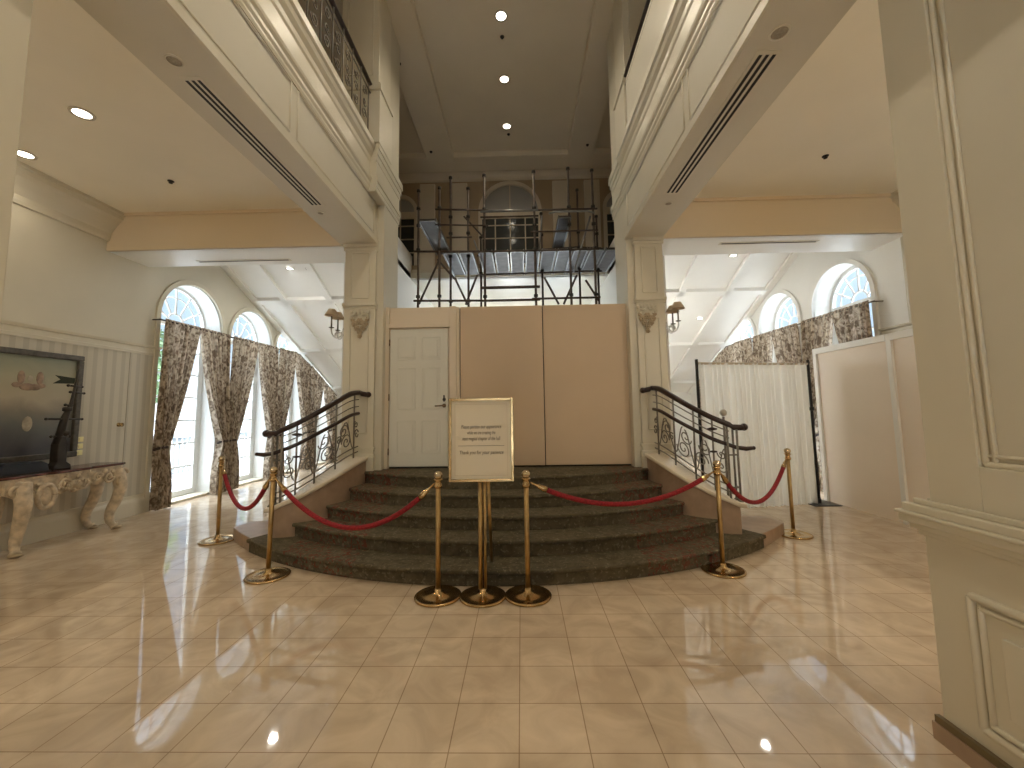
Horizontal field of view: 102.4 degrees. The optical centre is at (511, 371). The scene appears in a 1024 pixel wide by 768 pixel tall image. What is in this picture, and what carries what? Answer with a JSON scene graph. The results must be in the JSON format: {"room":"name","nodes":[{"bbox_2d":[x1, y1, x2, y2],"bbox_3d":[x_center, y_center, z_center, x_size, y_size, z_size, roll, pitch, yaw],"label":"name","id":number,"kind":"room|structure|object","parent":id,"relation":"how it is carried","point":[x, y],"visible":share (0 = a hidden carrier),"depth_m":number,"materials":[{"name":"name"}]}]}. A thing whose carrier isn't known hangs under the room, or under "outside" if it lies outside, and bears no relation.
{"room":"hotel lobby","nodes":[
{"label":"hotel lobby","id":0,"kind":"room"},
{"bbox_2d":[17,0,299,212],"bbox_3d":[-4.046,-3.011,0.997,3.770,0.500,11.250,-1,-5,1],"label":"ceiling","id":1,"kind":"structure","parent":0,"point":[142,136],"depth_m":4.26,"materials":[{"name":"paint"}]},
{"bbox_2d":[0,202,337,523],"bbox_3d":[-6.017,-0.665,4.315,0.412,5.500,18.200,-1,-5,1],"label":"wall","id":2,"kind":"structure","parent":0,"point":[59,275],"depth_m":5.76,"materials":[{"name":"beige paint"}]},
{"bbox_2d":[0,346,84,462],"bbox_3d":[-5.772,0.353,4.396,0.065,1.320,2.160,-1,-5,1],"label":"framed painting","id":3,"kind":"object","parent":2,"relation":"attached to","point":[29,394],"visible":0.99,"depth_m":4.96,"materials":[{"name":"brown wood"}]},
{"bbox_2d":[13,160,125,240],"bbox_3d":[-5.806,-2.564,0.668,0.250,0.400,10.600,-1,-5,1],"label":"trim","id":4,"kind":"structure","parent":2,"relation":"attached to","point":[35,190],"depth_m":5.23,"materials":[{"name":"beige paint"}]},
{"bbox_2d":[0,493,149,551],"bbox_3d":[-5.843,1.514,0.764,0.035,0.300,11.540,-1,-5,1],"label":"baseboard","id":5,"kind":"structure","parent":2,"relation":"attached to","point":[47,526],"depth_m":5.27,"materials":[{"name":"beige paint"}]},
{"bbox_2d":[0,320,162,356],"bbox_3d":[-5.868,-0.851,0.989,0.055,0.150,11.550,-1,-5,1],"label":"trim","id":6,"kind":"structure","parent":2,"relation":"attached to","point":[6,327],"depth_m":5.40,"materials":[{"name":"beige paint"}]},
{"bbox_2d":[154,287,204,497],"bbox_3d":[-6.074,0.334,7.338,0.060,3.790,1.400,-1,-5,1],"label":"window","id":7,"kind":"structure","parent":2,"relation":"in","point":[198,375],"depth_m":7.84,"materials":[{"name":"white paint"}]},
{"bbox_2d":[144,280,225,512],"bbox_3d":[-5.736,0.311,7.332,0.055,3.905,1.550,-1,-5,1],"label":"trim","id":8,"kind":"structure","parent":2,"relation":"attached to","point":[174,285],"depth_m":6.62,"materials":[{"name":"beige paint"}]},
{"bbox_2d":[178,285,220,491],"bbox_3d":[-5.946,0.330,7.335,0.385,3.794,1.408,-1,-5,1],"label":"trim","id":9,"kind":"structure","parent":2,"relation":"attached to","point":[211,316],"depth_m":7.92,"materials":[{"name":"white paint"}]},
{"bbox_2d":[106,208,342,251],"bbox_3d":[-4.063,-2.030,5.884,3.500,0.550,0.060,-1,-5,1],"label":"trim","id":10,"kind":"structure","parent":2,"relation":"attached to","point":[293,227],"depth_m":5.89,"materials":[{"name":"beige paint"}]},
{"bbox_2d":[230,314,257,480],"bbox_3d":[-6.036,0.525,8.967,0.060,3.710,1.400,-1,-5,1],"label":"window","id":11,"kind":"structure","parent":2,"relation":"in","point":[252,401],"depth_m":9.47,"materials":[{"name":"white paint"}]},
{"bbox_2d":[152,318,336,395],"bbox_3d":[-5.623,-0.048,9.731,0.153,1.026,6.395,-1,-5,1],"label":"curtain rod","id":12,"kind":"object","parent":2,"relation":"attached to","point":[159,318],"visible":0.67,"depth_m":7.70,"materials":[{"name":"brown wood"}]},
{"bbox_2d":[149,318,200,510],"bbox_3d":[-5.589,0.678,6.907,0.195,3.050,0.790,-2,-5,7],"label":"curtain","id":13,"kind":"object","parent":12,"relation":"hanging from","point":[180,343],"visible":1,"depth_m":6.69,"materials":[{"name":"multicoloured fabric"}]},
{"bbox_2d":[200,327,230,493],"bbox_3d":[-5.615,0.753,7.702,0.196,3.050,0.822,-1,-5,4],"label":"curtain","id":14,"kind":"object","parent":12,"relation":"hanging from","point":[215,348],"visible":0.84,"depth_m":7.80,"materials":[{"name":"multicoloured fabric"}]},
{"bbox_2d":[226,336,258,490],"bbox_3d":[-5.553,0.827,8.517,0.196,3.050,0.825,-1,-5,7],"label":"curtain","id":15,"kind":"object","parent":12,"relation":"hanging from","point":[244,353],"visible":0.91,"depth_m":8.33,"materials":[{"name":"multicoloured fabric"}]},
{"bbox_2d":[258,343,278,479],"bbox_3d":[-5.537,0.900,9.308,0.196,3.050,0.771,0,-5,-4],"label":"curtain","id":16,"kind":"object","parent":12,"relation":"hanging from","point":[268,357],"visible":0.83,"depth_m":9.39,"materials":[{"name":"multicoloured fabric"}]},
{"bbox_2d":[277,348,296,476],"bbox_3d":[-5.519,0.972,10.078,0.196,3.050,0.781,-1,-5,7],"label":"curtain","id":17,"kind":"object","parent":12,"relation":"hanging from","point":[287,360],"visible":0.66,"depth_m":9.97,"materials":[{"name":"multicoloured fabric"}]},
{"bbox_2d":[296,352,310,469],"bbox_3d":[-5.506,1.041,10.831,0.196,3.050,0.772,0,-5,-4],"label":"curtain","id":18,"kind":"object","parent":12,"relation":"hanging from","point":[303,369],"visible":0.73,"depth_m":10.90,"materials":[{"name":"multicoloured fabric"}]},
{"bbox_2d":[309,366,324,467],"bbox_3d":[-5.482,1.246,11.580,0.195,2.780,0.763,-2,-5,7],"label":"curtain","id":19,"kind":"object","parent":12,"relation":"hanging from","point":[317,382],"visible":0.56,"depth_m":11.44,"materials":[{"name":"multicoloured fabric"}]},
{"bbox_2d":[323,380,334,462],"bbox_3d":[-5.469,1.485,12.286,0.196,2.434,0.711,0,-5,-4],"label":"curtain","id":20,"kind":"object","parent":12,"relation":"hanging from","point":[329,393],"visible":0.69,"depth_m":12.34,"materials":[{"name":"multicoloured fabric"}]},
{"bbox_2d":[242,311,270,477],"bbox_3d":[-5.909,0.521,8.964,0.385,3.714,1.408,-1,-5,1],"label":"trim","id":21,"kind":"structure","parent":2,"relation":"attached to","point":[263,336],"depth_m":9.57,"materials":[{"name":"white paint"}]},
{"bbox_2d":[220,264,343,397],"bbox_3d":[-4.136,-1.060,9.985,3.150,3.254,6.900,-1,-5,1],"label":"trim","id":22,"kind":"structure","parent":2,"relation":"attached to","point":[281,299],"depth_m":9.12,"materials":[{"name":"white paint"}]},
{"bbox_2d":[288,344,301,467],"bbox_3d":[-5.874,0.692,10.495,0.385,3.654,1.388,-1,-5,1],"label":"trim","id":23,"kind":"structure","parent":2,"relation":"attached to","point":[295,399],"depth_m":11.12,"materials":[{"name":"white paint"}]},
{"bbox_2d":[74,0,377,244],"bbox_3d":[-2.285,-2.821,0.623,0.500,1.100,10.620,-1,-5,1],"label":"beam","id":24,"kind":"structure","parent":0,"point":[150,30],"depth_m":3.16,"materials":[{"name":"paint"}]},
{"bbox_2d":[179,76,324,205],"bbox_3d":[-2.230,-1.972,3.783,0.150,0.008,1.830,-1,-5,1],"label":"diffuser","id":25,"kind":"object","parent":24,"relation":"attached to","point":[196,84],"visible":1,"depth_m":3.46,"materials":[{"name":"beige paint"}]},
{"bbox_2d":[163,0,378,244],"bbox_3d":[-2.027,-2.577,0.585,0.031,0.600,10.600,-1,-5,1],"label":"trim","id":26,"kind":"structure","parent":24,"relation":"attached to","point":[177,9],"depth_m":3.28,"materials":[{"name":"beige paint"}]},
{"bbox_2d":[236,0,374,190],"bbox_3d":[-1.996,-3.225,0.644,0.090,0.700,10.600,-1,-5,1],"label":"trim","id":27,"kind":"structure","parent":24,"relation":"attached to","point":[283,25],"depth_m":3.98,"materials":[{"name":"beige paint"}]},
{"bbox_2d":[306,0,371,129],"bbox_3d":[-2.022,-3.959,0.743,0.060,0.800,9.660,-1,-5,1],"label":"balcony railing","id":28,"kind":"object","parent":27,"relation":"on","point":[354,52],"visible":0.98,"depth_m":4.73,"materials":[{"name":"black metal"}]},
{"bbox_2d":[111,246,345,266],"bbox_3d":[-4.059,-2.248,6.250,3.500,1.050,0.650,-1,-5,1],"label":"ceiling beam","id":29,"kind":"structure","parent":0,"point":[298,255],"depth_m":6.16,"materials":[{"name":"white paint"}]},
{"bbox_2d":[229,263,343,394],"bbox_3d":[-4.136,-1.126,10.016,3.150,3.343,7.050,-1,-5,1],"label":"ceiling","id":30,"kind":"structure","parent":0,"point":[298,282],"depth_m":8.99,"materials":[{"name":"white paint"}]},
{"bbox_2d":[341,0,398,225],"bbox_3d":[-2.074,-3.939,6.140,0.630,3.160,1.108,-1,-5,1],"label":"wall","id":31,"kind":"structure","parent":0,"point":[367,22],"depth_m":5.70,"materials":[{"name":"beige paint"}]},
{"bbox_2d":[375,143,402,224],"bbox_3d":[-2.068,-2.710,6.074,0.602,0.680,1.102,-1,-5,1],"label":"crown molding","id":32,"kind":"structure","parent":31,"relation":"attached to","point":[387,168],"depth_m":5.96,"materials":[{"name":"beige paint"}]},
{"bbox_2d":[340,237,433,453],"bbox_3d":[-2.510,-0.168,10.242,0.060,5.500,7.750,-1,-5,1],"label":"wall","id":33,"kind":"structure","parent":0,"point":[406,288],"depth_m":9.68,"materials":[{"name":"white paint"}]},
{"bbox_2d":[374,24,399,469],"bbox_3d":[-2.076,-1.708,6.156,0.550,7.600,0.650,-1,-5,1],"label":"pillar","id":34,"kind":"structure","parent":0,"point":[387,227],"depth_m":5.87,"materials":[{"name":"beige paint"}]},
{"bbox_2d":[338,243,377,470],"bbox_3d":[-2.096,0.126,5.618,0.470,3.850,0.085,-1,-5,1],"label":"trim","id":35,"kind":"structure","parent":34,"relation":"attached to","point":[361,259],"depth_m":5.65,"materials":[{"name":"beige paint"}]},
{"bbox_2d":[298,0,610,153],"bbox_3d":[-0.285,-5.899,3.063,12.100,0.120,15.400,-1,-5,1],"label":"ceiling","id":36,"kind":"structure","parent":0,"point":[542,49],"depth_m":7.35,"materials":[{"name":"paint"}]},
{"bbox_2d":[386,0,614,172],"bbox_3d":[-0.235,-5.784,2.951,7.600,0.150,14.800,-1,-5,1],"label":"trim","id":37,"kind":"structure","parent":36,"relation":"attached to","point":[418,88],"depth_m":8.32,"materials":[{"name":"paint"}]},
{"bbox_2d":[0,455,970,767],"bbox_3d":[-0.128,1.967,4.291,12.100,0.120,19.300,-1,-5,1],"label":"floor","id":38,"kind":"structure","parent":0,"point":[139,643],"depth_m":2.45,"materials":[{"name":"tile"}]},
{"bbox_2d":[0,462,129,558],"bbox_3d":[-5.484,1.620,4.970,0.536,0.876,1.429,-1,-5,1],"label":"console table","id":39,"kind":"object","parent":38,"relation":"on","point":[44,488],"visible":1,"depth_m":4.85,"materials":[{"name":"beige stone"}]},
{"bbox_2d":[0,461,50,477],"bbox_3d":[-5.529,1.079,4.575,0.300,0.130,0.480,-1,-5,1],"label":"plinth","id":40,"kind":"object","parent":39,"relation":"on","point":[10,469],"visible":1,"depth_m":4.55,"materials":[{"name":"black"}]},
{"bbox_2d":[44,369,85,470],"bbox_3d":[-5.507,0.570,5.072,0.110,1.236,0.434,-1,-5,1],"label":"sculpture","id":41,"kind":"object","parent":39,"relation":"on","point":[59,445],"visible":0.99,"depth_m":5.02,"materials":[{"name":"brown wood"}]},
{"bbox_2d":[198,456,233,545],"bbox_3d":[-3.513,1.514,4.951,0.380,1.003,0.380,-1,-5,1],"label":"post","id":42,"kind":"object","parent":38,"relation":"on","point":[218,539],"visible":0.94,"depth_m":4.92,"materials":[{"name":"gold metal"}]},
{"bbox_2d":[243,466,290,584],"bbox_3d":[-2.258,1.395,3.859,0.380,1.003,0.380,0,-5,1],"label":"post","id":43,"kind":"object","parent":38,"relation":"on","point":[269,574],"visible":0.99,"depth_m":3.83,"materials":[{"name":"gold metal"}]},
{"bbox_2d":[414,471,460,607],"bbox_3d":[-0.607,1.326,3.387,0.380,1.003,0.380,-1,-5,1],"label":"post","id":44,"kind":"object","parent":38,"relation":"on","point":[439,595],"visible":0.98,"depth_m":3.35,"materials":[{"name":"gold metal"}]},
{"bbox_2d":[275,477,434,530],"bbox_3d":[-1.440,1.176,3.640,1.665,0.436,0.053,-2,-6,16],"label":"rope","id":45,"kind":"object","parent":44,"relation":"hanging from","point":[283,488],"visible":1,"depth_m":3.60,"materials":[{"name":"red fabric"}]},
{"bbox_2d":[449,398,513,607],"bbox_3d":[-0.200,1.025,3.458,0.444,1.603,0.533,-5,-7,40],"label":"stand","id":46,"kind":"object","parent":38,"relation":"on","point":[481,435],"visible":1,"depth_m":3.42,"materials":[{"name":"gold metal"}]},
{"bbox_2d":[233,453,783,585],"bbox_3d":[-0.101,1.465,4.518,6.558,0.920,1.996,-1,-5,1],"label":"staircase","id":47,"kind":"structure","parent":38,"relation":"on","point":[571,542],"depth_m":4.27,"materials":[{"name":"carpet"}]},
{"bbox_2d":[255,390,370,506],"bbox_3d":[-2.355,0.874,5.052,0.377,1.333,1.317,-5,-7,39],"label":"stair railing","id":48,"kind":"object","parent":47,"relation":"on","point":[266,433],"visible":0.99,"depth_m":4.82,"materials":[{"name":"black metal"}]},
{"bbox_2d":[640,386,755,501],"bbox_3d":[2.151,0.798,4.958,0.377,1.333,1.317,3,-7,-36],"label":"stair railing","id":49,"kind":"object","parent":47,"relation":"on","point":[743,426],"visible":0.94,"depth_m":4.72,"materials":[{"name":"black metal"}]},
{"bbox_2d":[505,470,551,606],"bbox_3d":[0.122,1.314,3.372,0.380,1.003,0.380,-1,-5,1],"label":"post","id":50,"kind":"object","parent":38,"relation":"on","point":[527,595],"visible":1,"depth_m":3.33,"materials":[{"name":"gold metal"}]},
{"bbox_2d":[530,471,714,506],"bbox_3d":[1.024,1.050,3.627,1.803,0.262,0.053,0,-5,-14],"label":"rope","id":51,"kind":"object","parent":50,"relation":"hanging from","point":[702,478],"visible":1,"depth_m":3.58,"materials":[{"name":"red fabric"}]},
{"bbox_2d":[700,460,746,578],"bbox_3d":[1.933,1.330,3.832,0.380,1.003,0.380,-1,-5,1],"label":"post","id":52,"kind":"object","parent":38,"relation":"on","point":[721,569],"visible":0.96,"depth_m":3.80,"materials":[{"name":"gold metal"}]},
{"bbox_2d":[695,359,841,507],"bbox_3d":[3.758,0.919,6.285,2.396,2.220,0.464,0,-5,-9],"label":"partition","id":53,"kind":"object","parent":38,"relation":"on","point":[775,401],"visible":0.74,"depth_m":6.29,"materials":[{"name":"white fabric"}]},
{"bbox_2d":[782,448,813,539],"bbox_3d":[3.276,1.404,4.849,0.380,1.003,0.380,-1,-5,1],"label":"post","id":54,"kind":"object","parent":38,"relation":"on","point":[792,533],"visible":0.89,"depth_m":4.82,"materials":[{"name":"gold metal"}]},
{"bbox_2d":[721,457,786,504],"bbox_3d":[2.602,1.178,4.358,1.625,0.426,0.053,3,-7,-37],"label":"rope","id":55,"kind":"object","parent":54,"relation":"hanging from","point":[725,480],"visible":0.94,"depth_m":4.32,"materials":[{"name":"red fabric"}]},
{"bbox_2d":[812,334,902,522],"bbox_3d":[4.965,0.773,5.983,0.070,2.420,1.356,-1,-5,1],"label":"partition panel","id":56,"kind":"object","parent":38,"relation":"on","point":[859,464],"visible":0.85,"depth_m":5.91,"materials":[{"name":"white paint"}]},
{"bbox_2d":[885,329,929,524],"bbox_3d":[4.934,0.648,4.629,0.070,2.420,1.356,-1,-5,1],"label":"partition panel","id":57,"kind":"object","parent":38,"relation":"on","point":[900,350],"visible":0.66,"depth_m":5.15,"materials":[{"name":"white paint"}]},
{"bbox_2d":[894,498,1023,767],"bbox_3d":[2.170,1.070,1.379,0.655,1.060,1.140,-1,-5,1],"label":"pedestal","id":58,"kind":"object","parent":38,"relation":"on","point":[976,558],"visible":0.98,"depth_m":1.68,"materials":[{"name":"beige paint"}]},
{"bbox_2d":[932,714,1012,767],"bbox_3d":[1.904,1.549,1.329,0.030,0.105,1.075,-1,-5,1],"label":"baseboard","id":59,"kind":"structure","parent":58,"relation":"attached to","point":[947,739],"depth_m":1.73,"materials":[{"name":"wood"}]},
{"bbox_2d":[401,178,610,269],"bbox_3d":[-0.045,-3.789,10.472,7.800,2.720,0.150,-1,-5,1],"label":"wall","id":60,"kind":"structure","parent":0,"point":[543,188],"depth_m":10.43,"materials":[{"name":"paint"}]},
{"bbox_2d":[398,195,416,265],"bbox_3d":[-2.842,-3.585,10.486,0.920,1.860,0.150,-1,-5,1],"label":"window","id":61,"kind":"structure","parent":60,"relation":"in","point":[407,229],"depth_m":10.49,"materials":[{"name":"beige paint"}]},
{"bbox_2d":[419,184,434,271],"bbox_3d":[-2.135,-3.623,10.403,0.380,2.300,0.090,-1,-5,1],"label":"trim","id":62,"kind":"structure","parent":60,"relation":"attached to","point":[427,195],"depth_m":10.38,"materials":[{"name":"beige paint"}]},
{"bbox_2d":[452,183,466,266],"bbox_3d":[-1.315,-3.637,10.386,0.380,2.300,0.090,-1,-5,1],"label":"trim","id":63,"kind":"structure","parent":60,"relation":"attached to","point":[459,192],"depth_m":10.37,"materials":[{"name":"beige paint"}]},
{"bbox_2d":[399,167,611,182],"bbox_3d":[-0.067,-5.018,10.423,7.600,0.280,0.175,-1,-5,1],"label":"trim","id":64,"kind":"structure","parent":60,"relation":"attached to","point":[574,173],"depth_m":10.45,"materials":[{"name":"beige paint"}]},
{"bbox_2d":[478,181,541,263],"bbox_3d":[-0.046,-3.776,10.441,1.600,2.150,0.150,-1,-5,1],"label":"window","id":65,"kind":"structure","parent":60,"relation":"in","point":[513,233],"depth_m":10.45,"materials":[{"name":"glass"}]},
{"bbox_2d":[485,186,537,209],"bbox_3d":[-0.055,-4.423,10.505,1.420,0.710,0.010,-1,-5,1],"label":"fan light","id":66,"kind":"object","parent":65,"relation":"attached to","point":[502,197],"depth_m":10.50,"materials":[{"name":"grey"}]},
{"bbox_2d":[552,180,568,266],"bbox_3d":[1.224,-3.680,10.333,0.380,2.300,0.090,-1,-5,1],"label":"trim","id":67,"kind":"structure","parent":60,"relation":"attached to","point":[559,188],"depth_m":10.35,"materials":[{"name":"beige paint"}]},
{"bbox_2d":[584,180,601,250],"bbox_3d":[2.024,-3.693,10.316,0.380,2.300,0.090,-1,-5,1],"label":"trim","id":68,"kind":"structure","parent":60,"relation":"attached to","point":[587,183],"depth_m":10.31,"materials":[{"name":"beige paint"}]},
{"bbox_2d":[603,192,613,249],"bbox_3d":[2.756,-3.679,10.369,0.920,1.860,0.150,-1,-5,1],"label":"window","id":69,"kind":"structure","parent":60,"relation":"in","point":[608,223],"depth_m":10.36,"materials":[{"name":"beige paint"}]},
{"bbox_2d":[383,465,633,469],"bbox_3d":[0.011,2.066,9.653,4.430,0.770,8.400,-1,-5,1],"label":"floor","id":70,"kind":"structure","parent":0,"point":[593,466],"depth_m":5.59,"materials":[{"name":"carpet"}]},
{"bbox_2d":[460,305,544,465],"bbox_3d":[-0.140,0.180,5.793,1.163,2.235,0.060,-1,-5,1],"label":"panel","id":71,"kind":"object","parent":70,"relation":"on","point":[501,347],"visible":0.76,"depth_m":5.79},
{"bbox_2d":[413,167,614,307],"bbox_3d":[0.158,-1.354,8.926,4.141,5.900,1.870,-1,-5,1],"label":"scaffold tower","id":72,"kind":"object","parent":70,"relation":"on","point":[597,259],"visible":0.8,"depth_m":8.50,"materials":[{"name":"grey"}]},
{"bbox_2d":[543,304,631,464],"bbox_3d":[1.038,0.161,5.768,1.170,2.235,0.060,-1,-5,1],"label":"panel","id":73,"kind":"object","parent":70,"relation":"on","point":[586,380],"visible":1,"depth_m":5.74,"materials":[{"name":"wood"}]},
{"bbox_2d":[410,270,608,306],"bbox_3d":[0.019,-2.223,12.309,7.600,0.140,4.300,-1,-5,1],"label":"wall","id":74,"kind":"structure","parent":0,"point":[560,286],"depth_m":11.20,"materials":[{"name":"beige paint"}]},
{"bbox_2d":[460,307,630,465],"bbox_3d":[0.440,0.187,5.823,2.370,2.250,0.023,-1,-5,1],"label":"wall","id":75,"kind":"structure","parent":0,"point":[542,307],"depth_m":5.73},
{"bbox_2d":[388,307,459,467],"bbox_3d":[-1.270,0.208,5.825,1.070,2.260,0.060,-1,-5,1],"label":"door frame","id":76,"kind":"structure","parent":75,"relation":"in","point":[426,314],"depth_m":5.88,"materials":[{"name":"beige paint"}]},
{"bbox_2d":[384,306,456,468],"bbox_3d":[-1.292,0.201,5.747,1.030,2.260,0.099,-1,-5,1],"label":"door","id":77,"kind":"structure","parent":76,"relation":"attached to","point":[416,360],"depth_m":5.75,"materials":[{"name":"paint"}]},
{"bbox_2d":[612,0,646,219],"bbox_3d":[1.770,-4.004,6.060,0.580,3.160,1.108,-1,-5,1],"label":"pillar","id":78,"kind":"structure","parent":0,"point":[627,14],"depth_m":5.65,"materials":[{"name":"beige paint"}]},
{"bbox_2d":[608,159,630,219],"bbox_3d":[1.803,-2.775,5.993,0.552,0.680,1.102,-1,-5,1],"label":"crown molding","id":79,"kind":"structure","parent":78,"relation":"attached to","point":[616,171],"depth_m":6.17,"materials":[{"name":"beige paint"}]},
{"bbox_2d":[590,238,673,449],"bbox_3d":[2.438,-0.251,10.139,0.060,5.500,7.750,-1,-5,1],"label":"wall","id":80,"kind":"structure","parent":0,"point":[608,291],"depth_m":9.56,"materials":[{"name":"white paint"}]},
{"bbox_2d":[607,18,671,466],"bbox_3d":[1.848,-1.774,6.074,0.500,7.600,0.650,-1,-5,1],"label":"pillar","id":81,"kind":"structure","parent":0,"point":[624,254],"depth_m":5.74,"materials":[{"name":"beige paint"}]},
{"bbox_2d":[632,236,674,467],"bbox_3d":[1.907,0.058,5.535,0.420,3.850,0.085,-1,-5,1],"label":"trim","id":82,"kind":"structure","parent":81,"relation":"attached to","point":[648,264],"depth_m":5.58,"materials":[{"name":"beige paint"}]},
{"bbox_2d":[671,392,693,455],"bbox_3d":[4.322,0.957,13.175,3.540,3.600,0.200,-1,-5,1],"label":"wall","id":83,"kind":"structure","parent":0,"point":[683,395],"depth_m":12.99,"materials":[{"name":"white paint"}]},
{"bbox_2d":[664,253,789,391],"bbox_3d":[4.016,-1.263,9.846,3.140,3.343,7.050,-1,-5,1],"label":"ceiling","id":84,"kind":"structure","parent":0,"point":[715,270],"depth_m":9.16,"materials":[{"name":"white paint"}]},
{"bbox_2d":[624,0,856,238],"bbox_3d":[1.714,-2.888,0.540,0.500,1.100,10.620,-1,-5,1],"label":"beam","id":85,"kind":"structure","parent":0,"point":[811,22],"depth_m":3.23,"materials":[{"name":"paint"}]},
{"bbox_2d":[616,0,718,195],"bbox_3d":[1.412,-3.282,0.573,0.090,0.700,10.600,-1,-5,1],"label":"trim","id":86,"kind":"structure","parent":85,"relation":"attached to","point":[686,21],"depth_m":4.08,"materials":[{"name":"beige paint"}]},
{"bbox_2d":[624,0,671,121],"bbox_3d":[1.417,-4.027,0.672,0.060,0.780,9.660,-1,-5,1],"label":"panel","id":87,"kind":"object","parent":86,"relation":"on","point":[655,12],"visible":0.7,"depth_m":4.68,"materials":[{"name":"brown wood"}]},
{"bbox_2d":[624,0,771,239],"bbox_3d":[1.462,-2.636,0.512,0.031,0.600,10.600,-1,-5,1],"label":"trim","id":88,"kind":"structure","parent":85,"relation":"attached to","point":[761,9],"depth_m":3.35,"materials":[{"name":"beige paint"}]},
{"bbox_2d":[664,50,782,193],"bbox_3d":[1.732,-2.045,3.636,0.160,0.008,1.820,-1,-5,1],"label":"diffuser","id":89,"kind":"object","parent":85,"relation":"attached to","point":[763,60],"visible":1,"depth_m":3.30,"materials":[{"name":"beige paint"}]},
{"bbox_2d":[662,233,902,255],"bbox_3d":[3.763,-2.379,6.087,3.450,1.050,0.650,-1,-5,1],"label":"ceiling beam","id":90,"kind":"structure","parent":0,"point":[851,242],"depth_m":6.03,"materials":[{"name":"white paint"}]},
{"bbox_2d":[695,0,897,197],"bbox_3d":[3.481,-3.138,0.840,3.770,0.500,11.250,-1,-5,1],"label":"ceiling","id":91,"kind":"structure","parent":0,"point":[836,105],"depth_m":4.40,"materials":[{"name":"paint"}]},
{"bbox_2d":[691,236,911,455],"bbox_3d":[5.673,-0.862,4.071,0.400,5.500,18.200,-1,-5,1],"label":"wall","id":92,"kind":"structure","parent":0,"point":[885,262],"depth_m":7.22,"materials":[{"name":"white paint"}]},
{"bbox_2d":[666,253,799,393],"bbox_3d":[4.016,-1.197,9.815,3.140,3.254,6.900,-1,-5,1],"label":"trim","id":93,"kind":"structure","parent":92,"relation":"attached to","point":[730,290],"depth_m":8.94,"materials":[{"name":"white paint"}]},
{"bbox_2d":[757,289,802,362],"bbox_3d":[5.576,0.246,8.491,0.055,3.915,1.470,-1,-5,1],"label":"trim","id":94,"kind":"structure","parent":92,"relation":"attached to","point":[788,293],"depth_m":8.34,"materials":[{"name":"white paint"}]},
{"bbox_2d":[664,193,901,238],"bbox_3d":[3.759,-2.162,5.721,3.450,0.550,0.060,-1,-5,1],"label":"beam","id":95,"kind":"structure","parent":92,"relation":"attached to","point":[845,214],"depth_m":5.72,"materials":[{"name":"beige paint"}]},
{"bbox_2d":[720,300,882,353],"bbox_3d":[5.512,-0.343,9.203,0.153,0.865,6.305,-1,-5,1],"label":"curtain rod","id":96,"kind":"object","parent":92,"relation":"attached to","point":[873,300],"visible":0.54,"depth_m":7.08,"materials":[{"name":"grey metal"}]},
{"bbox_2d":[752,331,772,362],"bbox_3d":[5.450,0.693,8.824,0.195,3.050,0.742,-1,-5,6],"label":"curtain","id":97,"kind":"object","parent":96,"relation":"hanging from","point":[762,345],"visible":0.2,"depth_m":8.85,"materials":[{"name":"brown fabric"}]},
{"bbox_2d":[771,323,801,362],"bbox_3d":[5.423,0.620,8.040,0.195,3.050,0.846,0,-5,-4],"label":"curtain","id":98,"kind":"object","parent":96,"relation":"hanging from","point":[786,341],"visible":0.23,"depth_m":8.07,"materials":[{"name":"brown fabric"}]},
{"bbox_2d":[801,312,832,490],"bbox_3d":[5.406,0.543,7.202,0.195,3.050,0.842,-1,-5,6],"label":"curtain","id":99,"kind":"object","parent":96,"relation":"hanging from","point":[817,333],"visible":0.35,"depth_m":7.31,"materials":[{"name":"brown fabric"}]},
{"bbox_2d":[832,300,872,343],"bbox_3d":[5.386,0.469,6.408,0.195,3.050,0.768,0,-5,-5],"label":"curtain","id":100,"kind":"object","parent":96,"relation":"hanging from","point":[852,324],"visible":0.12,"depth_m":6.48,"materials":[{"name":"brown fabric"}]},
{"bbox_2d":[809,259,880,335],"bbox_3d":[5.538,0.081,6.820,0.055,3.935,1.430,-1,-5,1],"label":"trim","id":101,"kind":"structure","parent":92,"relation":"attached to","point":[873,290],"depth_m":6.45,"materials":[{"name":"white paint"}]},
{"bbox_2d":[830,265,873,344],"bbox_3d":[5.876,0.093,6.811,0.060,3.820,1.280,-1,-5,1],"label":"window","id":102,"kind":"structure","parent":92,"relation":"in","point":[849,271],"depth_m":7.22,"materials":[{"name":"white paint"}]},
{"bbox_2d":[936,0,1023,464],"bbox_3d":[2.194,-0.830,1.524,0.550,2.830,0.980,-1,-5,1],"label":"pier","id":103,"kind":"object","parent":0,"point":[986,37],"visible":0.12,"depth_m":1.64,"materials":[{"name":"beige paint"}]},
{"bbox_2d":[878,0,1023,520],"bbox_3d":[1.907,-0.840,1.532,0.037,2.800,0.980,-1,-5,1],"label":"pillar","id":104,"kind":"structure","parent":103,"relation":"attached to","point":[962,473],"depth_m":1.83,"materials":[{"name":"beige paint"}]},
{"bbox_3d":[-2.520,-0.774,1.381,0.550,2.830,0.895,-1,-5,1],"label":"pier","id":105,"kind":"object","parent":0,"visible":0},
{"bbox_2d":[0,0,32,321],"bbox_3d":[-2.234,-0.793,1.377,0.037,2.800,0.895,-1,-5,1],"label":"pillar","id":106,"kind":"structure","parent":105,"relation":"attached to","point":[15,15],"depth_m":1.81,"materials":[{"name":"beige paint"}]},
{"label":"outside","id":107,"kind":"structure","parent":0,"visible":0},
{"bbox_2d":[150,426,284,490],"bbox_3d":[0.305,2.883,12.283,80.000,0.220,85.000,-1,-5,1],"label":"ground","id":108,"kind":"structure","parent":107,"point":[180,483],"depth_m":12.62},
{"bbox_2d":[150,429,285,482],"bbox_3d":[-8.048,2.076,10.536,0.160,1.050,14.000,-1,-5,1],"label":"balustrade","id":109,"kind":"object","parent":108,"relation":"on","point":[244,432],"visible":0.12,"depth_m":10.12,"materials":[{"name":"grey paint"}]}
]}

